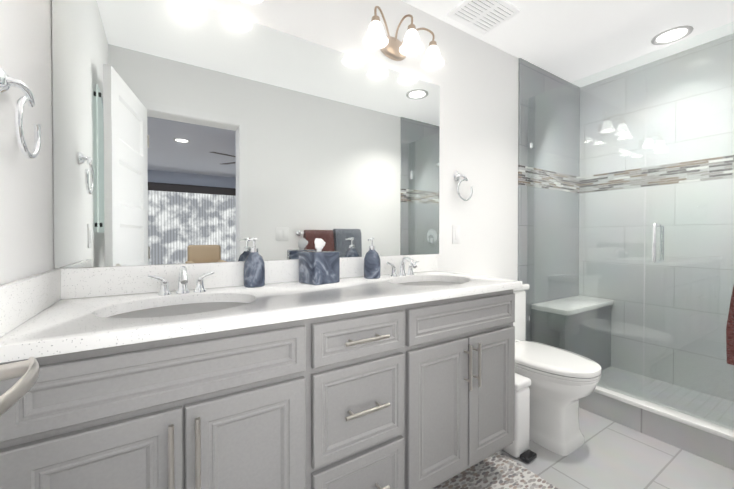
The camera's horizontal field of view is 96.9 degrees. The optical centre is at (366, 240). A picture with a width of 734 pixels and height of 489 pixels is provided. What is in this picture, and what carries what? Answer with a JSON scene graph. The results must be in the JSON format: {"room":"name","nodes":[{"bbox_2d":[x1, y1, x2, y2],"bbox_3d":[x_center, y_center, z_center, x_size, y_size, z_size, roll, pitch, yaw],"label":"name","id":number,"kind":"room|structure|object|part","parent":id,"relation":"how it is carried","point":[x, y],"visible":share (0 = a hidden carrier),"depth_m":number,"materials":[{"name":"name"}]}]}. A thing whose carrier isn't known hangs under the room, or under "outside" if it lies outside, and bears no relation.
{"room":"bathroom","nodes":[
{"label":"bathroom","id":0,"kind":"room"},
{"bbox_2d":[0,0,53,284],"bbox_3d":[-0.656,-0.107,0.370,0.120,2.440,1.560,0,1,-32],"label":"wall","id":1,"kind":"structure","parent":0,"point":[26,216],"depth_m":0.85,"materials":[{"name":"white paint"}]},
{"bbox_2d":[0,68,40,158],"bbox_3d":[-0.794,-0.281,0.742,0.048,0.184,0.140,0,1,-32],"label":"towel ring","id":2,"kind":"object","parent":1,"relation":"attached to","point":[7,82],"visible":1,"depth_m":0.71,"materials":[{"name":"silver metal"}]},
{"bbox_3d":[-0.786,-0.336,0.735,0.041,0.043,0.068,0,1,-32],"label":"post","id":3,"kind":"part","parent":2,"relation":"part of","materials":[{"name":"silver metal"}]},
{"bbox_2d":[0,268,63,337],"bbox_3d":[-0.857,0.145,0.825,0.019,0.100,0.535,0,1,-32],"label":"backsplash","id":4,"kind":"structure","parent":1,"relation":"attached to","point":[21,300],"depth_m":0.79,"materials":[{"name":"white stone"}]},
{"bbox_2d":[51,0,518,279],"bbox_3d":[0.404,-0.125,2.039,3.700,2.440,0.120,0,1,-32],"label":"wall","id":5,"kind":"structure","parent":0,"point":[475,79],"depth_m":2.08,"materials":[{"name":"white paint"}]},
{"bbox_2d":[53,254,436,297],"bbox_3d":[-0.297,0.138,1.510,1.699,0.100,0.019,0,1,-32],"label":"backsplash","id":6,"kind":"structure","parent":5,"relation":"attached to","point":[88,282],"depth_m":1.22,"materials":[{"name":"white stone"}]},
{"bbox_2d":[52,0,439,267],"bbox_3d":[-0.290,-0.421,1.518,1.726,1.017,0.007,0,1,-32],"label":"mirror","id":7,"kind":"object","parent":5,"relation":"attached to","point":[186,131],"visible":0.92,"depth_m":1.32,"materials":[{"name":"clear glass"}]},
{"bbox_2d":[242,0,262,3],"bbox_3d":[-0.626,-1.067,1.170,0.504,0.200,0.222,0,1,-32],"label":"sconce","id":8,"kind":"object","parent":5,"relation":"attached to","point":[253,1],"visible":1,"depth_m":1.32,"materials":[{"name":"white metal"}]},
{"bbox_2d":[363,6,443,69],"bbox_3d":[0.201,-1.072,1.696,0.504,0.200,0.222,0,1,-32],"label":"sconce","id":9,"kind":"object","parent":5,"relation":"attached to","point":[394,48],"visible":1,"depth_m":1.70,"materials":[{"name":"white glass"}]},
{"bbox_3d":[0.043,-1.018,1.591,0.124,0.094,0.124,0,1,-32],"label":"lamp shade","id":10,"kind":"part","parent":9,"relation":"part of","materials":[{"name":"white glass"}]},
{"bbox_3d":[0.082,-1.120,1.666,0.166,0.103,0.102,0,1,-32],"label":"arm","id":11,"kind":"part","parent":9,"relation":"part of"},
{"bbox_3d":[0.150,-1.052,1.776,0.190,0.120,0.033,0,1,-32],"label":"plate","id":12,"kind":"part","parent":9,"relation":"part of","materials":[{"name":"gold metal"}]},
{"bbox_3d":[0.192,-1.121,1.709,0.011,0.102,0.149,0,1,-32],"label":"arm","id":13,"kind":"part","parent":9,"relation":"part of"},
{"bbox_3d":[0.227,-1.019,1.655,0.124,0.094,0.124,0,1,-32],"label":"lamp shade","id":14,"kind":"part","parent":9,"relation":"part of","materials":[{"name":"white glass"}]},
{"bbox_3d":[0.278,-1.121,1.791,0.166,0.103,0.102,0,1,-32],"label":"arm","id":15,"kind":"part","parent":9,"relation":"part of"},
{"bbox_3d":[0.363,-1.020,1.795,0.124,0.094,0.124,0,1,-32],"label":"lamp shade","id":16,"kind":"part","parent":9,"relation":"part of","materials":[{"name":"white glass"}]},
{"bbox_2d":[452,225,459,243],"bbox_3d":[0.570,-0.035,2.068,0.070,0.116,0.008,0,1,-32],"label":"light switch","id":17,"kind":"object","parent":5,"relation":"attached to","point":[455,234],"visible":1,"depth_m":2.06,"materials":[{"name":"white plastic"}]},
{"bbox_2d":[453,171,472,200],"bbox_3d":[0.610,-0.342,2.067,0.140,0.190,0.048,0,1,-32],"label":"towel ring","id":18,"kind":"object","parent":5,"relation":"attached to","point":[456,175],"visible":1,"depth_m":2.05,"materials":[{"name":"silver metal"}]},
{"bbox_3d":[0.603,-0.395,2.059,0.068,0.043,0.041,0,1,-32],"label":"post","id":19,"kind":"part","parent":18,"relation":"part of","materials":[{"name":"silver metal"}]},
{"bbox_2d":[517,58,579,340],"bbox_3d":[1.514,-0.131,2.666,0.914,2.440,0.012,0,1,-32],"label":"tiled wall","id":20,"kind":"structure","parent":5,"relation":"attached to","point":[535,81],"depth_m":2.61,"materials":[{"name":"grey tile"}]},
{"bbox_2d":[402,0,733,87],"bbox_3d":[0.822,-1.368,1.368,3.700,0.060,1.680,0,1,-32],"label":"ceiling","id":21,"kind":"structure","parent":0,"point":[572,41],"depth_m":2.08,"materials":[{"name":"white paint"}]},
{"bbox_2d":[447,0,520,34],"bbox_3d":[0.685,-1.334,1.914,0.340,0.018,0.260,0,1,-32],"label":"ceiling vent","id":22,"kind":"object","parent":21,"relation":"in","point":[483,17],"visible":1,"depth_m":1.90,"materials":[{"name":"white plastic"}]},
{"bbox_2d":[651,25,693,44],"bbox_3d":[2.003,-1.341,2.139,0.206,0.008,0.206,0,1,-32],"label":"recessed light","id":23,"kind":"object","parent":21,"relation":"in","point":[672,35],"visible":1,"depth_m":2.13,"materials":[{"name":"grey"}]},
{"bbox_2d":[500,408,733,488],"bbox_3d":[0.822,1.132,1.393,3.700,0.060,1.680,0,1,-32],"label":"floor","id":24,"kind":"structure","parent":0,"point":[608,454],"depth_m":1.59,"materials":[{"name":"tile"}]},
{"bbox_2d":[0,286,521,488],"bbox_3d":[-0.153,0.663,1.268,1.677,0.879,0.590,0,1,-32],"label":"bathroom vanity","id":25,"kind":"object","parent":24,"relation":"on","point":[399,373],"depth_m":0.91,"materials":[{"name":"grey wood"}]},
{"bbox_3d":[-0.576,0.668,0.706,0.307,0.527,0.020,0,1,-32],"label":"door","id":26,"kind":"part","parent":25,"relation":"part of","materials":[{"name":"grey wood"}]},
{"bbox_3d":[-0.312,0.666,0.874,0.307,0.527,0.020,0,1,-32],"label":"door","id":27,"kind":"part","parent":25,"relation":"part of","materials":[{"name":"grey wood"}]},
{"bbox_2d":[0,270,521,353],"bbox_3d":[-0.151,0.207,1.280,1.699,0.032,0.564,0,1,-32],"label":"countertop","id":28,"kind":"structure","parent":25,"relation":"on","point":[69,321],"depth_m":0.98,"materials":[{"name":"white stone"}]},
{"bbox_2d":[100,294,251,321],"bbox_3d":[-0.561,0.299,0.998,0.439,0.171,0.337,0,1,-32],"label":"sink","id":29,"kind":"object","parent":28,"relation":"in","point":[233,299],"depth_m":1.08,"materials":[{"name":"white ceramic"}]},
{"bbox_2d":[148,266,215,293],"bbox_3d":[-0.643,0.142,1.138,0.211,0.100,0.135,0,1,-32],"label":"faucet","id":30,"kind":"object","parent":28,"relation":"on","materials":[{"name":"silver metal"}]},
{"bbox_2d":[243,238,264,287],"bbox_3d":[-0.462,0.089,1.334,0.084,0.200,0.084,0,1,-32],"label":"soap dispenser","id":31,"kind":"object","parent":28,"relation":"on","point":[254,270],"visible":1,"depth_m":1.30,"materials":[{"name":"blue stone"}]},
{"bbox_2d":[299,238,339,284],"bbox_3d":[-0.213,0.090,1.445,0.132,0.198,0.132,-1,1,-44],"label":"tissue box","id":32,"kind":"object","parent":28,"relation":"on","point":[319,266],"visible":1,"depth_m":1.40,"materials":[{"name":"blue stone"}]},
{"bbox_2d":[364,237,380,278],"bbox_3d":[0.025,0.087,1.602,0.084,0.200,0.084,0,1,-32],"label":"soap dispenser","id":33,"kind":"object","parent":28,"relation":"on","point":[372,267],"visible":1,"depth_m":1.57,"materials":[{"name":"blue stone"}]},
{"bbox_2d":[384,255,419,277],"bbox_3d":[0.210,0.136,1.680,0.211,0.100,0.135,0,1,-32],"label":"faucet","id":34,"kind":"object","parent":28,"relation":"on","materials":[{"name":"silver metal"}]},
{"bbox_2d":[404,278,459,285],"bbox_3d":[0.297,0.293,1.543,0.439,0.171,0.337,0,1,-32],"label":"sink","id":35,"kind":"object","parent":28,"relation":"in","point":[411,281],"depth_m":1.69,"materials":[{"name":"white ceramic"}]},
{"bbox_3d":[-0.018,0.813,1.063,0.343,0.229,0.020,0,1,-32],"label":"drawer","id":36,"kind":"part","parent":25,"relation":"part of","materials":[{"name":"grey wood"}]},
{"bbox_3d":[-0.018,0.540,1.060,0.343,0.279,0.020,0,1,-32],"label":"drawer","id":37,"kind":"part","parent":25,"relation":"part of","materials":[{"name":"grey wood"}]},
{"bbox_3d":[-0.018,0.314,1.058,0.343,0.130,0.020,0,1,-32],"label":"drawer","id":38,"kind":"part","parent":25,"relation":"part of","materials":[{"name":"grey wood"}]},
{"bbox_3d":[0.276,0.662,1.248,0.310,0.527,0.020,0,1,-32],"label":"door","id":39,"kind":"part","parent":25,"relation":"part of","materials":[{"name":"grey wood"}]},
{"bbox_3d":[0.543,0.660,1.418,0.310,0.527,0.020,0,1,-32],"label":"door","id":40,"kind":"part","parent":25,"relation":"part of","materials":[{"name":"grey wood"}]},
{"bbox_2d":[433,451,557,488],"bbox_3d":[0.358,1.099,1.122,1.145,0.010,0.600,0,1,-32],"label":"rug","id":41,"kind":"object","parent":24,"relation":"on","point":[498,470],"visible":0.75,"depth_m":1.49,"materials":[{"name":"grey fabric"}]},
{"bbox_2d":[502,373,536,462],"bbox_3d":[0.735,0.904,1.743,0.126,0.381,0.318,0,1,-32],"label":"trash can","id":42,"kind":"object","parent":24,"relation":"on","point":[518,447],"visible":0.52,"depth_m":1.64,"materials":[{"name":"white plastic"}]},
{"bbox_3d":[0.724,0.733,1.759,0.126,0.040,0.276,0,1,-32],"label":"lid","id":43,"kind":"part","parent":42,"relation":"part of","materials":[{"name":"white plastic"}]},
{"bbox_2d":[513,283,601,455],"bbox_3d":[0.964,0.694,1.912,0.456,0.805,0.700,0,1,-32],"label":"toilet","id":44,"kind":"object","parent":24,"relation":"on","point":[563,382],"visible":0.35,"depth_m":1.72,"materials":[{"name":"white ceramic"}]},
{"bbox_3d":[0.828,0.532,2.124,0.430,0.405,0.195,0,1,-32],"label":"tank","id":45,"kind":"part","parent":44,"relation":"part of","materials":[{"name":"white ceramic"}]},
{"bbox_3d":[0.970,0.895,1.904,0.376,0.403,0.665,0,1,-32],"label":"bowl","id":46,"kind":"part","parent":44,"relation":"part of","materials":[{"name":"white ceramic"}]},
{"bbox_2d":[579,383,733,469],"bbox_3d":[1.592,1.014,1.893,0.112,0.165,1.392,0,1,-32],"label":"shower curb","id":47,"kind":"object","parent":24,"relation":"on","point":[705,439],"visible":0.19,"depth_m":1.77,"materials":[{"name":"tile"}]},
{"bbox_2d":[526,23,733,428],"bbox_3d":[1.592,-0.066,1.882,0.140,1.994,1.393,0,1,-32],"label":"glass","id":48,"kind":"object","parent":47,"relation":"on","point":[653,236],"visible":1,"depth_m":1.87,"materials":[{"name":"clear glass"}]},
{"bbox_3d":[1.662,0.017,1.841,0.065,0.220,0.018,0,1,-32],"label":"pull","id":49,"kind":"part","parent":48,"relation":"part of","materials":[{"name":"silver metal"}]},
{"bbox_2d":[598,366,733,427],"bbox_3d":[1.951,1.074,2.122,0.749,0.040,1.396,0,1,-32],"label":"pan","id":50,"kind":"object","parent":24,"relation":"on","point":[707,399],"depth_m":2.21,"materials":[{"name":"tile"}]},
{"bbox_2d":[531,295,613,369],"bbox_3d":[1.650,0.771,2.594,0.743,0.554,0.268,0,1,-32],"label":"shower bench","id":51,"kind":"object","parent":50,"relation":"on","point":[581,324],"depth_m":2.46,"materials":[{"name":"tile"}]},
{"bbox_3d":[1.650,0.512,2.591,0.743,0.034,0.268,0,1,-32],"label":"seat","id":52,"kind":"part","parent":51,"relation":"part of","materials":[{"name":"stone"}]},
{"bbox_3d":[1.594,-0.114,0.959,2.610,2.440,0.140,0,1,-32],"label":"wall","id":53,"kind":"structure","parent":0,"visible":0},
{"bbox_2d":[726,286,733,364],"bbox_3d":[1.094,0.382,0.837,0.650,0.933,0.180,0,1,-32],"label":"towel","id":54,"kind":"object","parent":53,"relation":"attached to","point":[730,340],"visible":1,"depth_m":0.73,"materials":[{"name":"red fabric"}]},
{"bbox_3d":[2.365,-0.127,2.290,0.120,2.440,1.560,0,1,-32],"label":"wall","id":55,"kind":"structure","parent":0,"visible":0},
{"bbox_2d":[579,33,733,401],"bbox_3d":[2.275,-0.128,2.309,0.012,2.440,1.408,0,1,-32],"label":"tiled wall","id":56,"kind":"structure","parent":55,"relation":"attached to","point":[672,224],"depth_m":2.40,"materials":[{"name":"grey tile"}]},
{"bbox_3d":[-0.140,-0.102,-0.144,0.200,2.440,0.140,0,1,-32],"label":"wall","id":57,"kind":"structure","parent":0,"visible":0},
{"label":"door leaf","id":58,"kind":"structure","parent":57,"relation":"in","visible":0},
{"bbox_2d":[0,357,39,414],"bbox_3d":[-0.476,0.180,0.365,0.138,0.032,0.152,1,1,45],"label":"door handle","id":59,"kind":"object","parent":58,"relation":"attached to","point":[17,390],"depth_m":0.39,"materials":[{"name":"silver metal"}]},
{"label":"rose","id":60,"kind":"object","parent":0,"visible":0},
{"bbox_2d":[0,360,29,380],"bbox_3d":[-0.481,0.177,0.439,0.020,0.021,0.038,1,1,45],"label":"door lever","id":61,"kind":"object","parent":60,"relation":"attached to","point":[14,370],"visible":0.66,"depth_m":0.44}
]}

